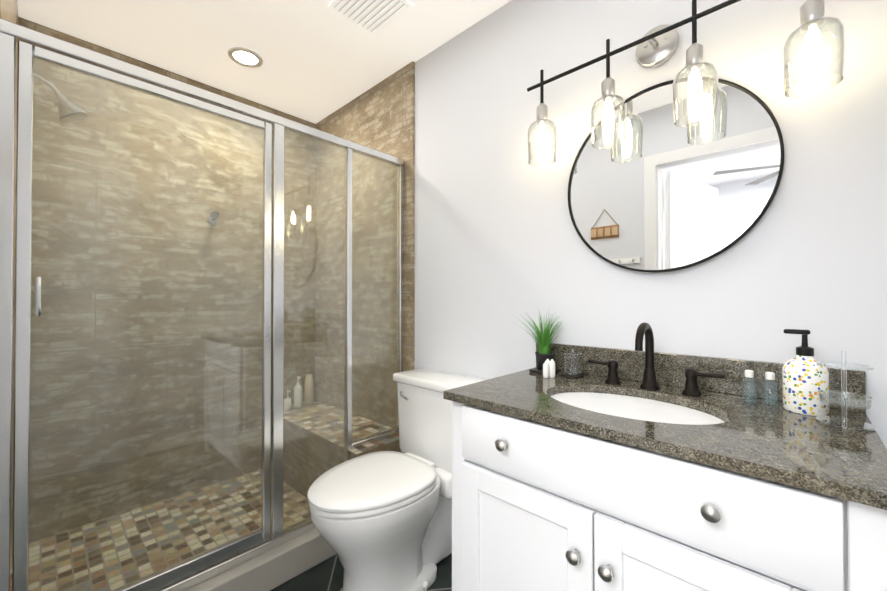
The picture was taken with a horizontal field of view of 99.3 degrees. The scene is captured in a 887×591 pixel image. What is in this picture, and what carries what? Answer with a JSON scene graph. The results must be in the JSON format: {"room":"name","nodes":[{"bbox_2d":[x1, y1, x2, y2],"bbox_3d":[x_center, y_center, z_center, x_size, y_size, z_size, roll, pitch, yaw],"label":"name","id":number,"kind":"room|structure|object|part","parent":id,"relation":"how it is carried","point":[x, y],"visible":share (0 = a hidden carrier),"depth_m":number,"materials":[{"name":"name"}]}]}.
{"room":"bathroom","nodes":[
{"label":"bathroom","id":0,"kind":"room"},
{"bbox_2d":[17,0,510,123],"bbox_3d":[-0.382,-1.306,1.245,3.150,0.060,1.680,0,-1,43],"label":"ceiling","id":1,"kind":"structure","parent":0,"point":[321,60],"depth_m":1.86,"materials":[{"name":"white paint"}]},
{"bbox_2d":[228,47,262,67],"bbox_3d":[-1.050,-1.263,2.001,0.168,0.010,0.168,0,-1,43],"label":"recessed light","id":2,"kind":"object","parent":1,"relation":"in","point":[245,57],"visible":0.96,"depth_m":2.00,"materials":[{"name":"white paint"}]},
{"bbox_2d":[328,0,413,36],"bbox_3d":[-0.319,-1.265,1.653,0.280,0.014,0.260,0,-1,43],"label":"ceiling vent","id":3,"kind":"object","parent":1,"relation":"in","point":[375,18],"visible":1,"depth_m":1.67,"materials":[{"name":"white plastic"}]},
{"bbox_2d":[270,553,451,590],"bbox_3d":[-0.382,1.194,1.223,3.150,0.060,1.680,0,-1,43],"label":"floor","id":4,"kind":"structure","parent":0,"point":[326,575],"depth_m":1.55,"materials":[{"name":"tile"}]},
{"bbox_2d":[10,469,309,590],"bbox_3d":[-1.223,1.152,1.782,0.920,0.035,1.105,0,-1,43],"label":"mosaic shower floor","id":5,"kind":"structure","parent":4,"relation":"on","point":[143,572],"depth_m":1.77,"materials":[{"name":"beige tile"}]},
{"bbox_2d":[184,528,335,590],"bbox_3d":[-0.842,1.103,1.421,0.140,0.125,1.105,0,-1,43],"label":"sill","id":6,"kind":"structure","parent":4,"relation":"on","point":[273,568],"depth_m":1.51,"materials":[{"name":"beige stone"}]},
{"bbox_2d":[0,18,403,590],"bbox_3d":[-0.719,0.144,1.542,0.074,1.795,1.464,0,-1,43],"label":"glass shower door","id":7,"kind":"structure","parent":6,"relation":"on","point":[271,533],"depth_m":1.32,"materials":[{"name":"clear glass"}]},
{"bbox_2d":[283,399,404,497],"bbox_3d":[-0.675,0.963,2.264,1.055,0.420,0.345,0,-1,43],"label":"shower bench","id":8,"kind":"object","parent":4,"relation":"on","point":[391,443],"visible":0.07,"depth_m":2.13,"materials":[{"name":"tile"}]},
{"bbox_2d":[284,390,290,410],"bbox_3d":[-1.025,0.689,2.484,0.052,0.130,0.043,0,-1,43],"label":"shampoo bottle","id":9,"kind":"object","parent":8,"relation":"on","point":[287,403],"depth_m":2.47,"materials":[{"name":"white plastic"}]},
{"bbox_2d":[294,376,301,407],"bbox_3d":[-0.986,0.652,2.558,0.057,0.205,0.053,0,-1,43],"label":"shampoo bottle","id":10,"kind":"object","parent":8,"relation":"on","point":[298,387],"depth_m":2.54,"materials":[{"name":"white plastic"}]},
{"bbox_2d":[305,374,313,404],"bbox_3d":[-0.940,0.656,2.638,0.060,0.200,0.059,0,-1,43],"label":"shampoo bottle","id":11,"kind":"object","parent":8,"relation":"on","point":[308,388],"depth_m":2.61,"materials":[{"name":"beige plastic"}]},
{"bbox_2d":[307,368,484,590],"bbox_3d":[-0.193,0.770,1.546,0.464,0.794,0.736,0,-1,43],"label":"toilet","id":12,"kind":"object","parent":4,"relation":"on","point":[381,520],"visible":0.9,"depth_m":1.44,"materials":[{"name":"white ceramic"}]},
{"bbox_2d":[443,342,886,590],"bbox_3d":[0.502,0.672,1.003,0.882,0.980,0.583,0,-1,43],"label":"bathroom vanity","id":13,"kind":"object","parent":4,"relation":"on","point":[590,480],"visible":0.98,"depth_m":0.81,"materials":[{"name":"white"}]},
{"bbox_2d":[529,368,559,373],"bbox_3d":[0.377,0.280,1.407,0.080,0.010,0.090,0,-1,43],"label":"tray","id":14,"kind":"object","parent":13,"relation":"on","point":[536,370],"visible":0.48,"depth_m":1.39,"materials":[{"name":"black"}]},
{"bbox_2d":[517,310,567,369],"bbox_3d":[0.398,0.159,1.416,0.308,0.231,0.309,0,-1,43],"label":"grass plant","id":15,"kind":"object","parent":14,"relation":"on","point":[544,353],"visible":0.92,"depth_m":1.39,"materials":[{"name":"green plant"}]},
{"bbox_2d":[543,361,548,377],"bbox_3d":[0.355,0.256,1.307,0.021,0.055,0.021,0,-1,43],"label":"bottle","id":16,"kind":"object","parent":13,"relation":"on","point":[545,369],"visible":1,"depth_m":1.30,"materials":[{"name":"white plastic"}]},
{"bbox_2d":[549,359,554,377],"bbox_3d":[0.378,0.253,1.310,0.021,0.062,0.021,0,-1,43],"label":"bottle","id":17,"kind":"object","parent":13,"relation":"on","point":[551,368],"visible":1,"depth_m":1.30,"materials":[{"name":"white plastic"}]},
{"bbox_2d":[561,372,584,377],"bbox_3d":[0.456,0.280,1.330,0.060,0.008,0.065,0,-1,43],"label":"tray","id":18,"kind":"object","parent":13,"relation":"on","point":[573,376],"visible":0.69,"depth_m":1.31,"materials":[{"name":"grey"}]},
{"bbox_2d":[564,348,582,374],"bbox_3d":[0.456,0.231,1.330,0.050,0.088,0.055,0,-1,43],"label":"clear jar","id":19,"kind":"object","parent":18,"relation":"on","point":[573,354],"visible":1,"depth_m":1.33,"materials":[{"name":"glass"}]},
{"bbox_3d":[0.456,0.198,1.330,0.050,0.022,0.055,0,-1,43],"label":"lid","id":20,"kind":"part","parent":19,"relation":"part of","materials":[{"name":"glass"}]},
{"bbox_2d":[588,322,725,396],"bbox_3d":[0.598,0.180,1.118,0.374,0.203,0.142,0,-1,43],"label":"faucet","id":21,"kind":"object","parent":13,"relation":"on","point":[649,382],"visible":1,"depth_m":1.13,"materials":[{"name":"black metal"}]},
{"bbox_2d":[742,370,756,402],"bbox_3d":[0.813,0.240,1.002,0.032,0.082,0.032,0,-1,43],"label":"bottle","id":22,"kind":"object","parent":13,"relation":"on","point":[749,374],"visible":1,"depth_m":1.00,"materials":[{"name":"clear plastic"}]},
{"bbox_2d":[762,372,778,405],"bbox_3d":[0.843,0.240,0.973,0.032,0.082,0.032,0,-1,43],"label":"bottle","id":23,"kind":"object","parent":13,"relation":"on","point":[769,375],"visible":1,"depth_m":0.97,"materials":[{"name":"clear plastic"}]},
{"bbox_2d":[782,329,829,415],"bbox_3d":[0.877,0.182,0.914,0.082,0.197,0.082,0,-1,43],"label":"soap dispenser","id":24,"kind":"object","parent":13,"relation":"on","point":[805,377],"visible":0.98,"depth_m":0.89,"materials":[{"name":"ceramic"}]},
{"bbox_2d":[815,351,875,430],"bbox_3d":[0.873,0.200,0.821,0.090,0.159,0.090,0,-1,43],"label":"acrylic holder","id":25,"kind":"object","parent":13,"relation":"on","point":[845,423],"visible":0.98,"depth_m":0.82,"materials":[{"name":"clear plastic"}]},
{"bbox_2d":[415,0,886,448],"bbox_3d":[0.161,-0.051,1.807,3.150,2.440,0.100,0,-1,43],"label":"wall","id":26,"kind":"structure","parent":0,"point":[501,247],"depth_m":1.30,"materials":[{"name":"white paint"}]},
{"bbox_2d":[315,61,414,427],"bbox_3d":[-0.548,-0.045,2.400,1.065,2.440,0.015,0,-1,43],"label":"shower wall tile","id":27,"kind":"structure","parent":26,"relation":"attached to","point":[380,116],"depth_m":2.29,"materials":[{"name":"tile"}]},
{"bbox_2d":[568,77,783,272],"bbox_3d":[0.695,-0.378,1.220,0.606,0.606,0.020,0,-1,43],"label":"mirror","id":28,"kind":"object","parent":26,"relation":"attached to","point":[658,190],"visible":0.85,"depth_m":1.18,"materials":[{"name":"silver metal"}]},
{"bbox_2d":[527,0,845,165],"bbox_3d":[0.647,-0.687,1.173,0.845,0.373,0.159,0,-1,43],"label":"sconce","id":29,"kind":"object","parent":26,"relation":"attached to","point":[657,46],"visible":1,"depth_m":1.08,"materials":[{"name":"clear glass"}]},
{"bbox_3d":[-0.925,-0.061,0.660,3.150,2.440,0.100,0,-1,43],"label":"wall","id":30,"kind":"structure","parent":0,"visible":0},
{"bbox_2d":[0,0,18,561],"bbox_3d":[-1.593,-0.055,1.372,0.962,2.440,0.015,0,-1,43],"label":"shower wall tile","id":31,"kind":"structure","parent":30,"relation":"attached to","point":[8,10],"depth_m":1.60,"materials":[{"name":"tile"}]},
{"bbox_2d":[16,66,88,121],"bbox_3d":[-1.552,-0.793,1.495,0.100,0.181,0.211,0,-1,43],"label":"shower head","id":32,"kind":"object","parent":31,"relation":"attached to","point":[76,109],"visible":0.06,"depth_m":1.50},
{"bbox_3d":[-1.489,-0.047,2.282,0.100,2.440,1.480,0,-1,43],"label":"wall","id":33,"kind":"structure","parent":0,"visible":0},
{"bbox_2d":[19,17,315,541],"bbox_3d":[-1.446,-0.047,2.241,0.020,2.440,1.480,0,-1,43],"label":"tiled wall","id":34,"kind":"structure","parent":33,"relation":"attached to","point":[229,137],"depth_m":2.05,"materials":[{"name":"tile"}]},
{"bbox_2d":[207,211,218,224],"bbox_3d":[-1.358,-0.462,2.233,0.057,0.067,0.132,0,-1,-39],"label":"shower valve","id":35,"kind":"object","parent":34,"relation":"attached to","point":[210,217],"depth_m":2.21,"materials":[{"name":"silver metal"}]}
]}

